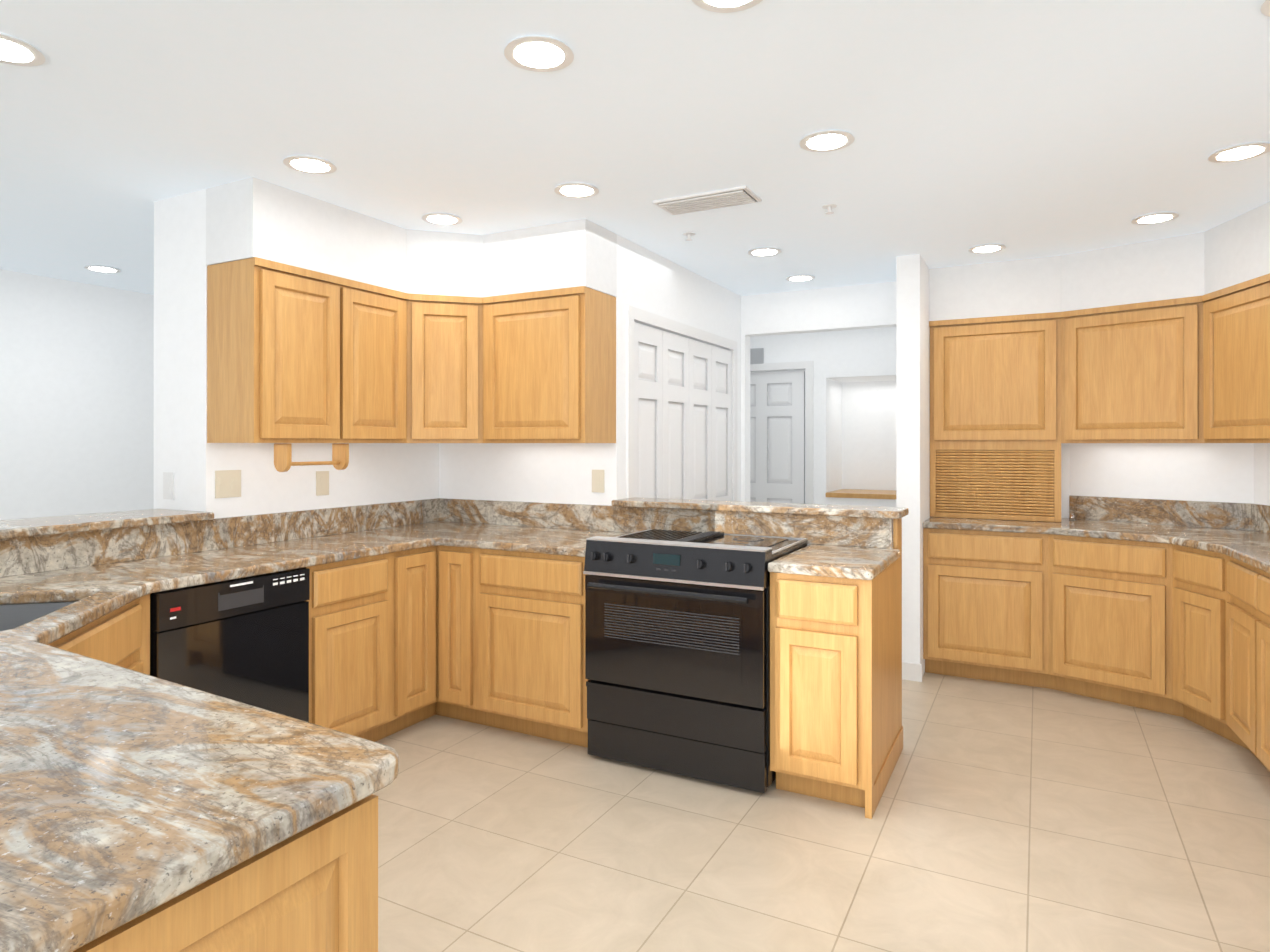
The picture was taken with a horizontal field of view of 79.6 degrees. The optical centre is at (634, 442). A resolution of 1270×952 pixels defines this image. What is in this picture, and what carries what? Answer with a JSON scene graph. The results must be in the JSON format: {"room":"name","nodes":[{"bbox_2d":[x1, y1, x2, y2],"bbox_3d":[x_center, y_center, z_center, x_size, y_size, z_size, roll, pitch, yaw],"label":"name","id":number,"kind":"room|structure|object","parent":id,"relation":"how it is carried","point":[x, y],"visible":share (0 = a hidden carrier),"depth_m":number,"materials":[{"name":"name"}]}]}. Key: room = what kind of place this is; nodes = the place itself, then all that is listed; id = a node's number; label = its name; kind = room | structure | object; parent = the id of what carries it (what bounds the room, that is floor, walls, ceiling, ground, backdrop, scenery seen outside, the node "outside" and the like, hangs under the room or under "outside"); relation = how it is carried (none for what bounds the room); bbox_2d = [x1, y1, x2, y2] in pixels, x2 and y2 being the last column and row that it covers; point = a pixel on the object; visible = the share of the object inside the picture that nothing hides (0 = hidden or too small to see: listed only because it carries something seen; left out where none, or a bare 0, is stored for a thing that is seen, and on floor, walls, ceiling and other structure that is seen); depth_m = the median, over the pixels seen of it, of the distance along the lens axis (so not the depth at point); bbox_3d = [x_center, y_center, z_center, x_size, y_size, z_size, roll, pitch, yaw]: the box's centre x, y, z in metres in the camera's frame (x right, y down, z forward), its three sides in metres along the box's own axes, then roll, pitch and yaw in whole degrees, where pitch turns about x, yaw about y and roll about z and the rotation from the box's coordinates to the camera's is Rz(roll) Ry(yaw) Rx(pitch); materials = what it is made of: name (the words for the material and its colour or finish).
{"room":"kitchen","nodes":[
{"label":"kitchen","id":0,"kind":"room"},
{"bbox_2d":[0,269,153,519],"bbox_3d":[-3.672,0.142,5.448,0.120,2.460,12.500,0,0,28],"label":"wall","id":1,"kind":"structure","parent":0,"point":[76,398],"depth_m":5.13,"materials":[{"name":"paint"}]},
{"bbox_2d":[154,189,438,517],"bbox_3d":[-0.852,0.143,5.540,0.380,2.460,4.940,0,0,28],"label":"wall","id":2,"kind":"structure","parent":0,"point":[189,456],"depth_m":3.40,"materials":[{"name":"paint"}]},
{"bbox_2d":[163,472,173,499],"bbox_3d":[-2.071,0.190,3.385,0.075,0.120,0.007,0,0,28],"label":"outlet","id":3,"kind":"object","parent":2,"relation":"attached to","point":[168,485],"visible":1,"depth_m":3.38,"materials":[{"name":"white plastic"}]},
{"bbox_2d":[0,498,439,576],"bbox_3d":[-1.913,0.392,3.102,0.020,0.132,3.238,0,0,28],"label":"backsplash","id":4,"kind":"structure","parent":2,"relation":"attached to","point":[29,554],"depth_m":3.20,"materials":[{"name":"stone"}]},
{"bbox_2d":[215,470,240,497],"bbox_3d":[-1.787,0.180,3.353,0.010,0.120,0.120,0,0,28],"label":"double light switch","id":5,"kind":"object","parent":2,"relation":"attached to","point":[227,483],"visible":1,"depth_m":3.35,"materials":[{"name":"beige plastic"}]},
{"bbox_2d":[207,257,330,442],"bbox_3d":[-1.575,-0.380,3.412,0.328,0.760,0.494,0,0,28],"label":"upper cabinet","id":6,"kind":"object","parent":2,"relation":"attached to","point":[298,355],"depth_m":3.22,"materials":[{"name":"brown wood"}]},
{"bbox_2d":[316,471,328,495],"bbox_3d":[-1.554,0.200,3.796,0.007,0.120,0.075,0,0,28],"label":"electrical outlet","id":7,"kind":"object","parent":2,"relation":"attached to","point":[322,482],"visible":1,"depth_m":3.79,"materials":[{"name":"beige plastic"}]},
{"bbox_2d":[331,275,418,442],"bbox_3d":[-1.369,-0.380,3.746,0.380,0.760,0.552,0,0,28],"label":"upper cabinet","id":8,"kind":"object","parent":2,"relation":"attached to","point":[375,329],"depth_m":3.67,"materials":[{"name":"brown wood"}]},
{"bbox_2d":[274,443,348,471],"bbox_3d":[-1.501,0.066,3.553,0.090,0.128,0.342,0,0,28],"label":"towel holder","id":9,"kind":"object","parent":8,"relation":"attached to","point":[283,462],"visible":1,"depth_m":3.50,"materials":[{"name":"brown wood"}]},
{"bbox_2d":[419,294,474,442],"bbox_3d":[-1.044,-0.379,4.148,0.578,0.760,0.578,0,0,28],"label":"upper cabinet","id":10,"kind":"object","parent":2,"relation":"attached to","point":[446,323],"depth_m":3.93,"materials":[{"name":"brown wood"}]},
{"bbox_2d":[206,177,616,296],"bbox_3d":[-0.967,-0.926,3.622,1.210,0.328,1.440,0,0,28],"label":"soffit","id":11,"kind":"structure","parent":0,"point":[250,217],"depth_m":3.73,"materials":[{"name":"paint"}]},
{"bbox_2d":[0,0,1269,295],"bbox_3d":[-0.304,-1.130,3.668,12.000,0.080,12.500,0,0,28],"label":"ceiling","id":12,"kind":"structure","parent":0,"point":[1030,128],"depth_m":2.59,"materials":[{"name":"paint"}]},
{"bbox_2d":[0,33,45,66],"bbox_3d":[-1.721,-1.087,2.117,0.197,0.009,0.138,0,0,28],"label":"recessed light","id":13,"kind":"object","parent":12,"relation":"in","point":[14,51],"depth_m":2.12,"materials":[{"name":"white"}]},
{"bbox_2d":[83,265,121,272],"bbox_3d":[-3.303,-1.083,4.735,0.215,0.009,0.201,0,0,28],"label":"recessed light","id":14,"kind":"object","parent":12,"relation":"in","point":[98,268],"depth_m":4.74,"materials":[{"name":"white"}]},
{"bbox_2d":[283,155,336,174],"bbox_3d":[-1.264,-1.086,2.969,0.203,0.009,0.200,0,0,28],"label":"recessed light","id":15,"kind":"object","parent":12,"relation":"in","point":[308,164],"depth_m":2.97,"materials":[{"name":"white"}]},
{"bbox_2d":[421,212,462,225],"bbox_3d":[-0.931,-1.085,3.682,0.203,0.009,0.203,0,0,28],"label":"recessed light","id":16,"kind":"object","parent":12,"relation":"in","point":[437,218],"depth_m":3.68,"materials":[{"name":"white"}]},
{"bbox_2d":[504,35,573,71],"bbox_3d":[-0.268,-1.087,2.127,0.196,0.009,0.200,0,0,28],"label":"recessed light","id":17,"kind":"object","parent":12,"relation":"in","point":[538,54],"depth_m":2.12,"materials":[{"name":"white"}]},
{"bbox_2d":[554,182,598,197],"bbox_3d":[-0.251,-1.085,3.266,0.199,0.009,0.205,0,0,28],"label":"recessed light","id":18,"kind":"object","parent":12,"relation":"in","point":[570,189],"depth_m":3.26,"materials":[{"name":"white"}]},
{"bbox_2d":[682,232,695,240],"bbox_3d":[0.281,-1.072,3.972,0.069,0.033,0.069,0,0,19],"label":"sprinkler head","id":19,"kind":"object","parent":12,"relation":"attached to","point":[688,234],"depth_m":3.96},
{"bbox_2d":[653,185,761,215],"bbox_3d":[0.323,-1.080,3.421,0.440,0.020,0.210,0,0,28],"label":"ceiling vent","id":20,"kind":"object","parent":12,"relation":"in","point":[717,199],"visible":1,"depth_m":3.38,"materials":[{"name":"white metal"}]},
{"bbox_2d":[691,0,762,12],"bbox_3d":[0.230,-1.087,1.875,0.154,0.009,0.100,0,0,28],"label":"recessed light","id":21,"kind":"object","parent":12,"relation":"in","point":[717,6],"depth_m":1.89,"materials":[{"name":"white"}]},
{"bbox_2d":[747,247,781,256],"bbox_3d":[0.730,-1.084,4.310,0.196,0.009,0.213,0,0,28],"label":"recessed light","id":22,"kind":"object","parent":12,"relation":"in","point":[761,251],"depth_m":4.31,"materials":[{"name":"white"}]},
{"bbox_2d":[785,274,814,281],"bbox_3d":[1.082,-1.083,4.994,0.193,0.009,0.217,0,0,28],"label":"recessed light","id":23,"kind":"object","parent":12,"relation":"in","point":[802,277],"depth_m":5.00,"materials":[{"name":"white"}]},
{"bbox_2d":[799,130,854,152],"bbox_3d":[0.686,-1.086,2.736,0.194,0.009,0.205,0,0,28],"label":"recessed light","id":24,"kind":"object","parent":12,"relation":"in","point":[824,140],"depth_m":2.74,"materials":[{"name":"white"}]},
{"bbox_2d":[822,204,836,214],"bbox_3d":[0.896,-1.073,3.511,0.069,0.033,0.069,0,0,19],"label":"sprinkler head","id":25,"kind":"object","parent":12,"relation":"attached to","point":[829,207],"depth_m":3.50},
{"bbox_2d":[968,244,1005,253],"bbox_3d":[1.955,-1.084,4.239,0.189,0.009,0.214,0,0,28],"label":"recessed light","id":26,"kind":"object","parent":12,"relation":"in","point":[985,248],"depth_m":4.24,"materials":[{"name":"white"}]},
{"bbox_2d":[1131,212,1178,224],"bbox_3d":[2.501,-1.085,3.667,0.189,0.009,0.215,0,0,28],"label":"recessed light","id":27,"kind":"object","parent":12,"relation":"in","point":[1158,217],"depth_m":3.67,"materials":[{"name":"white"}]},
{"bbox_2d":[1207,142,1269,162],"bbox_3d":[2.254,-1.086,2.841,0.188,0.009,0.210,0,0,28],"label":"recessed light","id":28,"kind":"object","parent":12,"relation":"in","point":[1244,151],"depth_m":2.84,"materials":[{"name":"white"}]},
{"bbox_2d":[439,234,892,548],"bbox_3d":[0.007,0.141,3.988,2.589,2.460,0.120,0,0,28],"label":"wall","id":29,"kind":"structure","parent":0,"point":[543,472],"depth_m":4.17,"materials":[{"name":"paint"}]},
{"bbox_2d":[475,286,615,442],"bbox_3d":[-0.491,-0.379,3.967,0.686,0.760,0.380,0,0,28],"label":"upper cabinet","id":30,"kind":"object","parent":29,"relation":"attached to","point":[545,360],"depth_m":3.83,"materials":[{"name":"brown wood"}]},
{"bbox_2d":[592,470,603,492],"bbox_3d":[-0.195,0.201,4.022,0.075,0.120,0.007,0,0,28],"label":"electrical outlet","id":31,"kind":"object","parent":29,"relation":"attached to","point":[597,480],"visible":1,"depth_m":4.02,"materials":[{"name":"beige plastic"}]},
{"bbox_2d":[440,498,891,548],"bbox_3d":[-0.012,0.393,3.916,2.558,0.132,0.020,0,0,28],"label":"backsplash","id":32,"kind":"structure","parent":29,"relation":"attached to","point":[819,529],"depth_m":3.80,"materials":[{"name":"stone"}]},
{"bbox_2d":[612,497,908,518],"bbox_3d":[0.562,0.309,3.691,1.422,0.032,0.245,0,0,28],"label":"ledge cap","id":33,"kind":"object","parent":29,"relation":"on","point":[817,509],"visible":1,"depth_m":3.58,"materials":[{"name":"stone"}]},
{"bbox_2d":[628,240,740,500],"bbox_3d":[0.089,0.142,5.008,0.640,2.460,1.760,0,0,28],"label":"wall","id":34,"kind":"structure","parent":0,"point":[659,285],"depth_m":4.75,"materials":[{"name":"paint"}]},
{"bbox_2d":[626,305,736,500],"bbox_3d":[0.348,0.319,4.797,0.014,2.105,1.660,0,0,28],"label":"door frame","id":35,"kind":"structure","parent":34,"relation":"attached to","point":[639,315],"depth_m":4.27,"materials":[{"name":"white wood"}]},
{"bbox_2d":[634,322,731,500],"bbox_3d":[0.327,0.351,4.809,0.030,2.018,1.514,0,0,28],"label":"bifold door","id":36,"kind":"structure","parent":34,"relation":"attached to","point":[682,417],"depth_m":4.70,"materials":[{"name":"white wood"}]},
{"bbox_2d":[741,281,895,501],"bbox_3d":[1.293,0.142,5.434,1.330,2.460,0.120,0,0,28],"label":"wall","id":37,"kind":"structure","parent":0,"point":[860,306],"depth_m":5.42,"materials":[{"name":"paint"}]},
{"bbox_2d":[373,672,1269,951],"bbox_3d":[-0.304,1.400,3.665,12.000,0.060,12.500,0,0,28],"label":"floor","id":38,"kind":"structure","parent":0,"point":[1015,818],"depth_m":2.59,"materials":[{"name":"tile"}]},
{"bbox_2d":[72,794,377,951],"bbox_3d":[-1.517,0.932,1.424,2.288,0.872,0.624,0,0,28],"label":"base cabinet","id":39,"kind":"object","parent":38,"relation":"on","point":[315,889],"depth_m":0.99,"materials":[{"name":"brown wood"}]},
{"bbox_2d":[0,621,398,951],"bbox_3d":[-1.233,0.476,1.312,1.758,0.038,0.750,0,0,28],"label":"countertop","id":40,"kind":"structure","parent":39,"relation":"on","point":[126,795],"depth_m":1.03,"materials":[{"name":"stone"}]},
{"bbox_2d":[0,601,76,630],"bbox_3d":[-1.807,0.595,2.076,0.784,0.198,0.793,0,0,28],"label":"sink basin","id":41,"kind":"object","parent":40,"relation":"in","point":[12,616],"depth_m":2.35,"materials":[{"name":"silver metal"}]},
{"bbox_2d":[150,568,309,721],"bbox_3d":[-1.675,0.936,2.917,0.536,0.866,0.591,0,0,28],"label":"dishwasher","id":42,"kind":"object","parent":38,"relation":"on","point":[245,640],"visible":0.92,"depth_m":2.80,"materials":[{"name":"black metal"}]},
{"bbox_2d":[0,594,589,747],"bbox_3d":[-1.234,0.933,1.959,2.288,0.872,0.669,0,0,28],"label":"base cabinet","id":43,"kind":"object","parent":38,"relation":"on","point":[408,638],"depth_m":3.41,"materials":[{"name":"brown wood"}]},
{"bbox_2d":[0,521,515,628],"bbox_3d":[-1.463,0.478,2.852,1.050,0.038,3.258,0,0,28],"label":"countertop","id":44,"kind":"structure","parent":43,"relation":"on","point":[99,590],"depth_m":2.84,"materials":[{"name":"stone"}]},
{"bbox_2d":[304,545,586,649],"bbox_3d":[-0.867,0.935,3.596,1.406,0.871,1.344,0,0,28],"label":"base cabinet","id":45,"kind":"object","parent":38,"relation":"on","point":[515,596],"depth_m":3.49,"materials":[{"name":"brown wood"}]},
{"bbox_2d":[444,525,629,556],"bbox_3d":[-0.440,0.479,3.788,0.841,0.038,0.648,0,0,28],"label":"countertop","id":46,"kind":"structure","parent":45,"relation":"on","point":[542,540],"depth_m":3.75,"materials":[{"name":"stone"}]},
{"bbox_2d":[583,529,807,793],"bbox_3d":[0.270,0.881,3.355,0.805,0.937,0.682,0,0,28],"label":"range","id":47,"kind":"object","parent":38,"relation":"on","point":[677,648],"visible":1,"depth_m":3.10,"materials":[{"name":"black metal"}]},
{"bbox_2d":[770,518,902,818],"bbox_3d":[0.859,0.848,3.181,0.383,1.044,0.752,0,0,28],"label":"base cabinet","id":48,"kind":"object","parent":38,"relation":"on","point":[836,728],"depth_m":2.87,"materials":[{"name":"brown wood"}]},
{"bbox_2d":[768,544,900,579],"bbox_3d":[0.830,0.479,3.121,0.394,0.038,0.638,0,0,28],"label":"countertop","id":49,"kind":"structure","parent":48,"relation":"on","point":[837,561],"depth_m":2.96,"materials":[{"name":"stone"}]},
{"bbox_2d":[896,254,929,675],"bbox_3d":[1.775,0.142,4.784,0.130,2.460,0.820,0,0,28],"label":"wall pier","id":50,"kind":"object","parent":38,"relation":"on","point":[912,396],"visible":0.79,"depth_m":4.42,"materials":[{"name":"paint"}]},
{"bbox_2d":[902,662,908,672],"bbox_3d":[1.681,1.322,4.757,0.012,0.100,0.712,0,0,28],"label":"baseboard","id":51,"kind":"structure","parent":50,"relation":"attached to","point":[904,664],"depth_m":4.42,"materials":[{"name":"white paint"}]},
{"bbox_2d":[923,528,1046,687],"bbox_3d":[2.127,0.936,4.525,0.729,0.870,0.545,0,0,28],"label":"base cabinet","id":52,"kind":"object","parent":38,"relation":"on","point":[985,592],"depth_m":4.33,"materials":[{"name":"brown wood"}]},
{"bbox_2d":[1047,534,1166,713],"bbox_3d":[2.736,0.936,4.121,0.888,0.870,0.690,0,0,28],"label":"base cabinet","id":53,"kind":"object","parent":38,"relation":"on","point":[1107,598],"depth_m":3.97,"materials":[{"name":"brown wood"}]},
{"bbox_2d":[1167,544,1210,730],"bbox_3d":[2.975,0.935,3.667,0.666,0.870,0.731,0,0,28],"label":"base cabinet","id":54,"kind":"object","parent":38,"relation":"on","point":[1176,630],"depth_m":3.65,"materials":[{"name":"brown wood"}]},
{"bbox_2d":[1211,552,1246,748],"bbox_3d":[2.809,0.935,3.152,0.617,0.870,0.618,0,0,28],"label":"base cabinet","id":55,"kind":"object","parent":38,"relation":"on","point":[1228,577],"depth_m":3.38,"materials":[{"name":"brown wood"}]},
{"bbox_2d":[1239,561,1269,771],"bbox_3d":[2.632,0.934,2.777,0.578,0.870,0.476,0,0,28],"label":"base cabinet","id":56,"kind":"object","parent":38,"relation":"on","point":[1258,581],"depth_m":3.02,"materials":[{"name":"brown wood"}]},
{"bbox_2d":[923,517,1269,573],"bbox_3d":[2.012,0.478,2.914,2.038,0.038,3.738,0,0,28],"label":"countertop","id":57,"kind":"structure","parent":56,"relation":"on","point":[1250,547],"depth_m":4.00,"materials":[{"name":"stone"}]},
{"bbox_2d":[1069,513,1074,519],"bbox_3d":[2.611,0.441,4.556,0.031,0.039,0.032,0,0,28],"label":"button","id":58,"kind":"object","parent":57,"relation":"on","point":[1071,516],"visible":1,"depth_m":4.54,"materials":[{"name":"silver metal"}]},
{"bbox_2d":[750,327,895,506],"bbox_3d":[1.437,0.144,6.603,2.670,2.460,2.080,0,0,28],"label":"wall","id":59,"kind":"structure","parent":0,"point":[854,409],"depth_m":7.03,"materials":[{"name":"paint"}]},
{"bbox_2d":[750,348,763,363],"bbox_3d":[1.100,-0.805,7.155,0.220,0.160,0.016,0,0,28],"label":"air vent","id":60,"kind":"object","parent":59,"relation":"in","point":[756,355],"visible":0.69,"depth_m":7.13,"materials":[{"name":"grey metal"}]},
{"bbox_2d":[750,361,812,503],"bbox_3d":[1.176,0.317,7.137,1.000,2.115,0.110,0,0,28],"label":"door","id":61,"kind":"structure","parent":59,"relation":"attached to","point":[777,437],"depth_m":7.06,"materials":[{"name":"white wood"}]},
{"bbox_2d":[826,489,895,498],"bbox_3d":[2.196,0.464,6.916,0.776,0.040,0.645,0,0,28],"label":"niche shelf","id":62,"kind":"object","parent":59,"relation":"attached to","point":[866,494],"visible":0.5,"depth_m":6.74,"materials":[{"name":"brown wood"}]},
{"bbox_2d":[929,201,1269,320],"bbox_3d":[2.060,-0.927,3.004,2.039,0.328,3.539,0,0,28],"label":"soffit","id":63,"kind":"structure","parent":0,"point":[1232,252],"depth_m":4.24,"materials":[{"name":"paint"}]},
{"bbox_2d":[1061,443,1269,528],"bbox_3d":[0.986,0.137,0.823,2.180,2.460,8.680,0,0,28],"label":"wall","id":64,"kind":"structure","parent":0,"point":[1226,472],"depth_m":4.31,"materials":[{"name":"paint"}]},
{"bbox_2d":[929,312,1056,444],"bbox_3d":[2.254,-0.379,4.695,0.794,0.760,0.361,0,0,28],"label":"upper cabinet","id":65,"kind":"object","parent":64,"relation":"attached to","point":[1016,401],"depth_m":4.57,"materials":[{"name":"brown wood"}]},
{"bbox_2d":[1057,296,1200,444],"bbox_3d":[2.885,-0.379,4.256,0.888,0.760,0.546,0,0,28],"label":"upper cabinet","id":66,"kind":"object","parent":64,"relation":"attached to","point":[1127,373],"depth_m":4.16,"materials":[{"name":"brown wood"}]},
{"bbox_2d":[1069,495,1269,532],"bbox_3d":[2.398,0.389,2.822,1.267,0.139,3.537,0,0,28],"label":"backsplash","id":67,"kind":"structure","parent":64,"relation":"attached to","point":[1247,516],"depth_m":4.27,"materials":[{"name":"stone"}]},
{"bbox_2d":[1201,273,1269,442],"bbox_3d":[3.060,-0.380,3.510,0.634,0.760,1.130,0,0,28],"label":"upper cabinet","id":68,"kind":"object","parent":64,"relation":"attached to","point":[1235,319],"depth_m":3.65,"materials":[{"name":"brown wood"}]},
{"bbox_3d":[-2.375,0.847,2.520,0.250,1.043,1.818,0,0,28],"label":"wall","id":69,"kind":"structure","parent":0,"visible":0},
{"bbox_2d":[0,509,213,538],"bbox_3d":[-2.394,0.308,2.496,0.400,0.032,1.876,0,0,28],"label":"ledge cap","id":70,"kind":"object","parent":69,"relation":"on","point":[23,527],"visible":1,"depth_m":2.91,"materials":[{"name":"stone"}]}
]}

